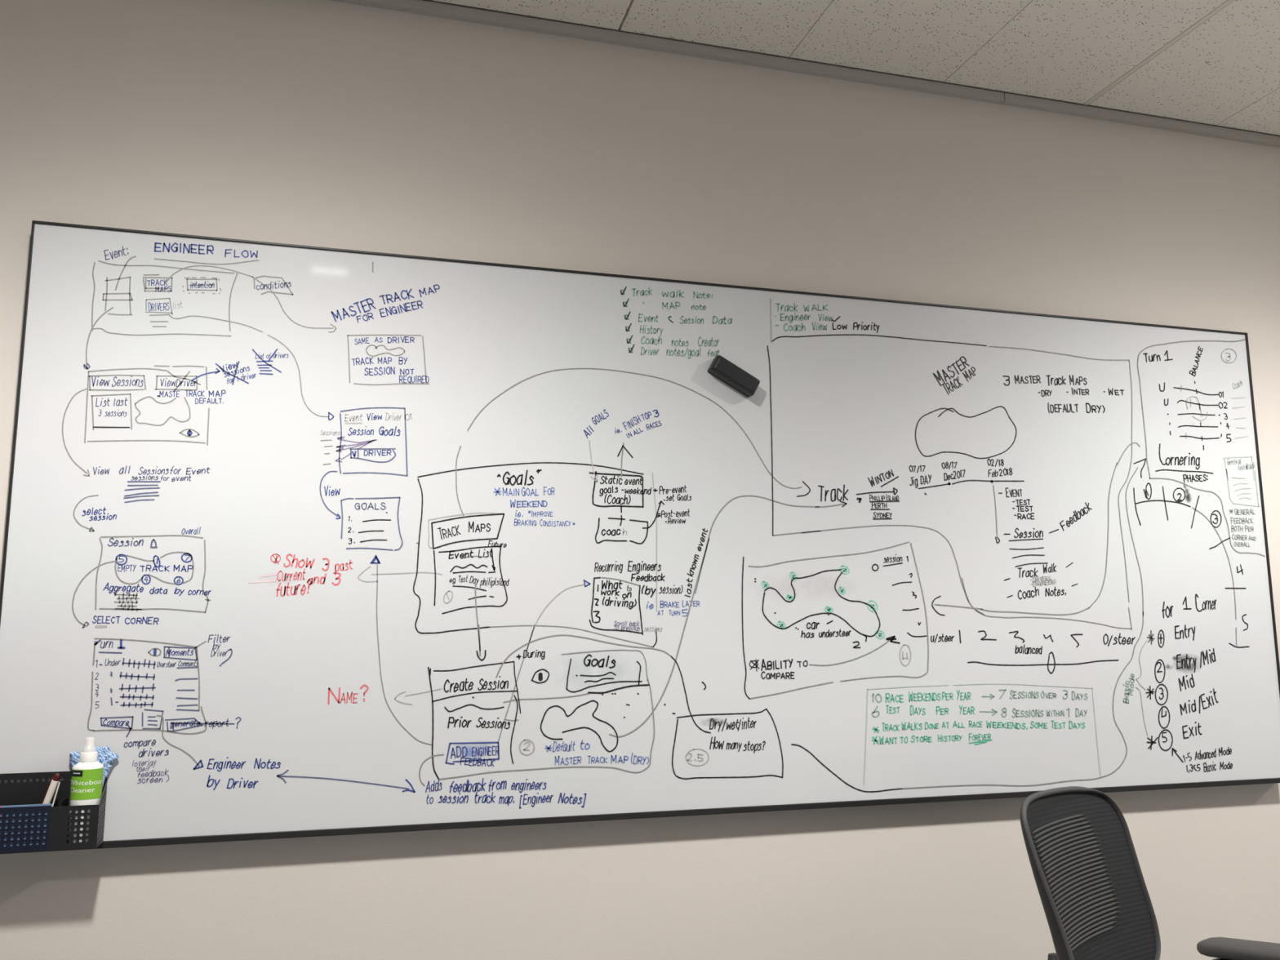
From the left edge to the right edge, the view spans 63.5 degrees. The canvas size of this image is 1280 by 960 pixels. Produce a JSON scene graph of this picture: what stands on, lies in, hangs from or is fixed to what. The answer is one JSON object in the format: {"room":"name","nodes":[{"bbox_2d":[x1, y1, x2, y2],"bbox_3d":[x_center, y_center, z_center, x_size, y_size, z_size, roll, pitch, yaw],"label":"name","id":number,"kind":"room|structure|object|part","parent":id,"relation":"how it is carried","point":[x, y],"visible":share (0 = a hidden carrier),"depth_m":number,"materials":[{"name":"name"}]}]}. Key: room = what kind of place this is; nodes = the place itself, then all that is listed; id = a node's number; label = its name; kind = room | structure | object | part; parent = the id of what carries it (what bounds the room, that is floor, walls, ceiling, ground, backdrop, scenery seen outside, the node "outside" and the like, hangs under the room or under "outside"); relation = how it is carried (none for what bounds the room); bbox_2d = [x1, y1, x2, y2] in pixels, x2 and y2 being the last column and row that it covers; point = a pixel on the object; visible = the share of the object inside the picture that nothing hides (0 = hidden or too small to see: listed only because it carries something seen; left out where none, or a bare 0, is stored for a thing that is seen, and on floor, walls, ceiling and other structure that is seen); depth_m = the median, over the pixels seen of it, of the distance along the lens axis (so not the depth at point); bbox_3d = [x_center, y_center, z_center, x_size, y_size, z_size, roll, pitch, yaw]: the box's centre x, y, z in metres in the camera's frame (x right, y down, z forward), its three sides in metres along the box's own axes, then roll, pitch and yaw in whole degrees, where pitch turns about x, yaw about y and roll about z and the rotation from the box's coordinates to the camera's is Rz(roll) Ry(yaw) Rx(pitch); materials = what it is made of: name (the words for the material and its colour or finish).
{"room":"office meeting room","nodes":[
{"label":"office meeting room","id":0,"kind":"room"},
{"bbox_2d":[0,0,1279,959],"bbox_3d":[0.798,0.286,2.599,9.200,2.966,0.120,2,-9,-16],"label":"wall","id":1,"kind":"structure","parent":0,"point":[322,123],"depth_m":2.35,"materials":[{"name":"paint"}]},
{"bbox_2d":[0,220,1279,853],"bbox_3d":[0.237,0.137,2.374,2.987,1.200,0.040,2,-9,-16],"label":"whiteboard","id":2,"kind":"object","parent":1,"relation":"attached to","point":[315,541],"visible":1,"depth_m":2.26,"materials":[{"name":"plastic"}]},
{"bbox_3d":[-1.197,0.080,1.969,0.004,1.183,0.038,2,-9,-16],"label":"frame rail","id":3,"kind":"part","parent":2,"relation":"part of","materials":[{"name":"black"}]},
{"bbox_2d":[0,771,106,853],"bbox_3d":[-1.082,0.599,1.873,0.200,0.130,0.058,2,-9,-16],"label":"organizer","id":4,"kind":"object","parent":2,"relation":"attached to","point":[27,793],"visible":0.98,"depth_m":1.86,"materials":[{"name":"black"}]},
{"bbox_3d":[-1.112,0.619,1.832,0.121,0.076,0.001,2,-9,-16],"label":"panel","id":5,"kind":"part","parent":4,"relation":"part of","materials":[{"name":"black"}]},
{"bbox_2d":[0,803,52,846],"bbox_3d":[-1.112,0.618,1.837,0.118,0.078,0.006,2,-9,-16],"label":"notepad","id":6,"kind":"object","parent":4,"relation":"in","point":[49,804],"visible":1,"depth_m":1.84,"materials":[{"name":"blue"}]},
{"bbox_2d":[39,777,53,804],"bbox_3d":[-1.091,0.602,1.882,0.048,0.119,0.011,0,-9,-5],"label":"marker","id":7,"kind":"object","parent":4,"relation":"in","point":[51,779],"visible":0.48,"depth_m":1.88,"materials":[{"name":"red"}]},
{"bbox_2d":[42,773,60,804],"bbox_3d":[-1.078,0.596,1.871,0.050,0.127,0.012,-1,-9,1],"label":"marker","id":8,"kind":"object","parent":4,"relation":"in","point":[51,791],"visible":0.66,"depth_m":1.87,"materials":[{"name":"beige plastic"}]},
{"bbox_3d":[-1.082,0.662,1.862,0.199,0.002,0.056,2,-9,-16],"label":"panel","id":9,"kind":"part","parent":4,"relation":"part of","materials":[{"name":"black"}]},
{"bbox_2d":[51,779,62,806],"bbox_3d":[-1.058,0.598,1.858,0.030,0.118,0.008,1,-9,-6],"label":"ballpoint pen","id":10,"kind":"object","parent":4,"relation":"in","point":[57,790],"visible":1,"depth_m":1.86,"materials":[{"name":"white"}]},
{"bbox_3d":[-1.016,0.623,1.859,0.078,0.074,0.001,2,-9,-16],"label":"panel","id":11,"kind":"part","parent":4,"relation":"part of","materials":[{"name":"black metal"}]},
{"bbox_2d":[66,737,103,843],"bbox_3d":[-1.013,0.569,1.895,0.052,0.192,0.052,2,-9,-16],"label":"bottle","id":12,"kind":"object","parent":4,"relation":"in","point":[86,779],"visible":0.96,"depth_m":1.88,"materials":[{"name":"white"}]},
{"bbox_2d":[69,745,119,790],"bbox_3d":[-1.016,0.541,1.923,0.084,0.091,0.011,2,-9,-16],"label":"cleaning cloth","id":13,"kind":"object","parent":4,"relation":"in","point":[105,757],"visible":0.23,"depth_m":1.93,"materials":[{"name":"fabric"}]},
{"bbox_3d":[-0.987,0.613,1.898,0.002,0.106,0.054,2,-9,-16],"label":"panel","id":14,"kind":"part","parent":4,"relation":"part of","materials":[{"name":"grey"}]},
{"bbox_3d":[0.233,-0.454,2.464,2.987,0.005,0.038,2,-9,-16],"label":"frame rail","id":15,"kind":"part","parent":2,"relation":"part of","materials":[{"name":"black"}]},
{"bbox_3d":[0.240,0.724,2.285,2.987,0.012,0.040,2,-9,-16],"label":"frame rail","id":16,"kind":"part","parent":2,"relation":"part of","materials":[{"name":"black"}]},
{"bbox_2d":[707,355,759,397],"bbox_3d":[0.218,-0.240,2.392,0.122,0.091,0.034,2,-9,-16],"label":"eraser","id":17,"kind":"object","parent":2,"relation":"attached to","point":[720,367],"visible":1,"depth_m":2.38,"materials":[{"name":"black plastic"}]},
{"bbox_3d":[1.670,0.186,2.781,0.006,1.183,0.038,2,-9,-16],"label":"frame rail","id":18,"kind":"part","parent":2,"relation":"part of","materials":[{"name":"black"}]},
{"bbox_2d":[330,0,1004,104],"bbox_3d":[-1.273,-1.106,2.140,4.667,0.023,0.019,2,-9,-16],"label":"trim","id":19,"kind":"structure","parent":1,"relation":"attached to","point":[416,6],"depth_m":2.52,"materials":[{"name":"grey metal"}]},
{"bbox_2d":[1000,93,1279,147],"bbox_3d":[3.055,-0.946,3.366,4.331,0.023,0.019,2,-9,-16],"label":"trim","id":20,"kind":"structure","parent":1,"relation":"attached to","point":[1011,100],"depth_m":2.89,"materials":[{"name":"grey metal"}]},
{"bbox_2d":[432,0,1279,135],"bbox_3d":[1.526,-1.445,0.256,9.000,0.050,5.236,2,-9,-16],"label":"ceiling","id":21,"kind":"structure","parent":0,"point":[1224,72],"depth_m":2.52,"materials":[{"name":"tile"}]},
{"bbox_2d":[1083,0,1234,105],"bbox_3d":[1.937,-1.413,0.359,0.014,0.012,5.215,2,-9,-16],"label":"trim","id":22,"kind":"structure","parent":21,"relation":"attached to","point":[1224,4],"depth_m":2.57,"materials":[{"name":"beige metal"}]},
{"bbox_3d":[1.542,1.314,-0.161,9.000,0.100,5.236,2,-9,-16],"label":"floor","id":23,"kind":"structure","parent":0,"visible":0},
{"bbox_2d":[1019,786,1279,959],"bbox_3d":[0.991,1.057,1.725,0.756,0.978,0.672,6,-11,-37],"label":"office chair","id":24,"kind":"object","parent":23,"relation":"on","point":[1095,900],"visible":1,"depth_m":2.02,"materials":[{"name":"grey plastic"}]},
{"bbox_3d":[0.865,0.795,1.993,0.378,0.379,0.127,6,-11,-37],"label":"backrest frame","id":25,"kind":"part","parent":24,"relation":"part of","materials":[{"name":"grey plastic"}]},
{"bbox_3d":[0.837,0.762,1.982,0.263,0.206,0.069,8,-12,-44],"label":"lumbar panel","id":26,"kind":"part","parent":24,"relation":"part of","materials":[{"name":"grey"}]},
{"bbox_3d":[0.867,0.794,1.998,0.365,0.353,0.118,6,-11,-37],"label":"backrest","id":27,"kind":"part","parent":24,"relation":"part of","materials":[{"name":"grey plastic"}]},
{"bbox_3d":[1.121,1.051,1.929,0.262,0.256,0.189,6,-11,-37],"label":"arm post","id":28,"kind":"part","parent":24,"relation":"part of","materials":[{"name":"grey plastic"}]},
{"bbox_3d":[1.216,0.915,2.001,0.090,0.051,0.256,6,-11,-37],"label":"armrest","id":29,"kind":"part","parent":24,"relation":"part of","materials":[{"name":"grey plastic"}]}
]}

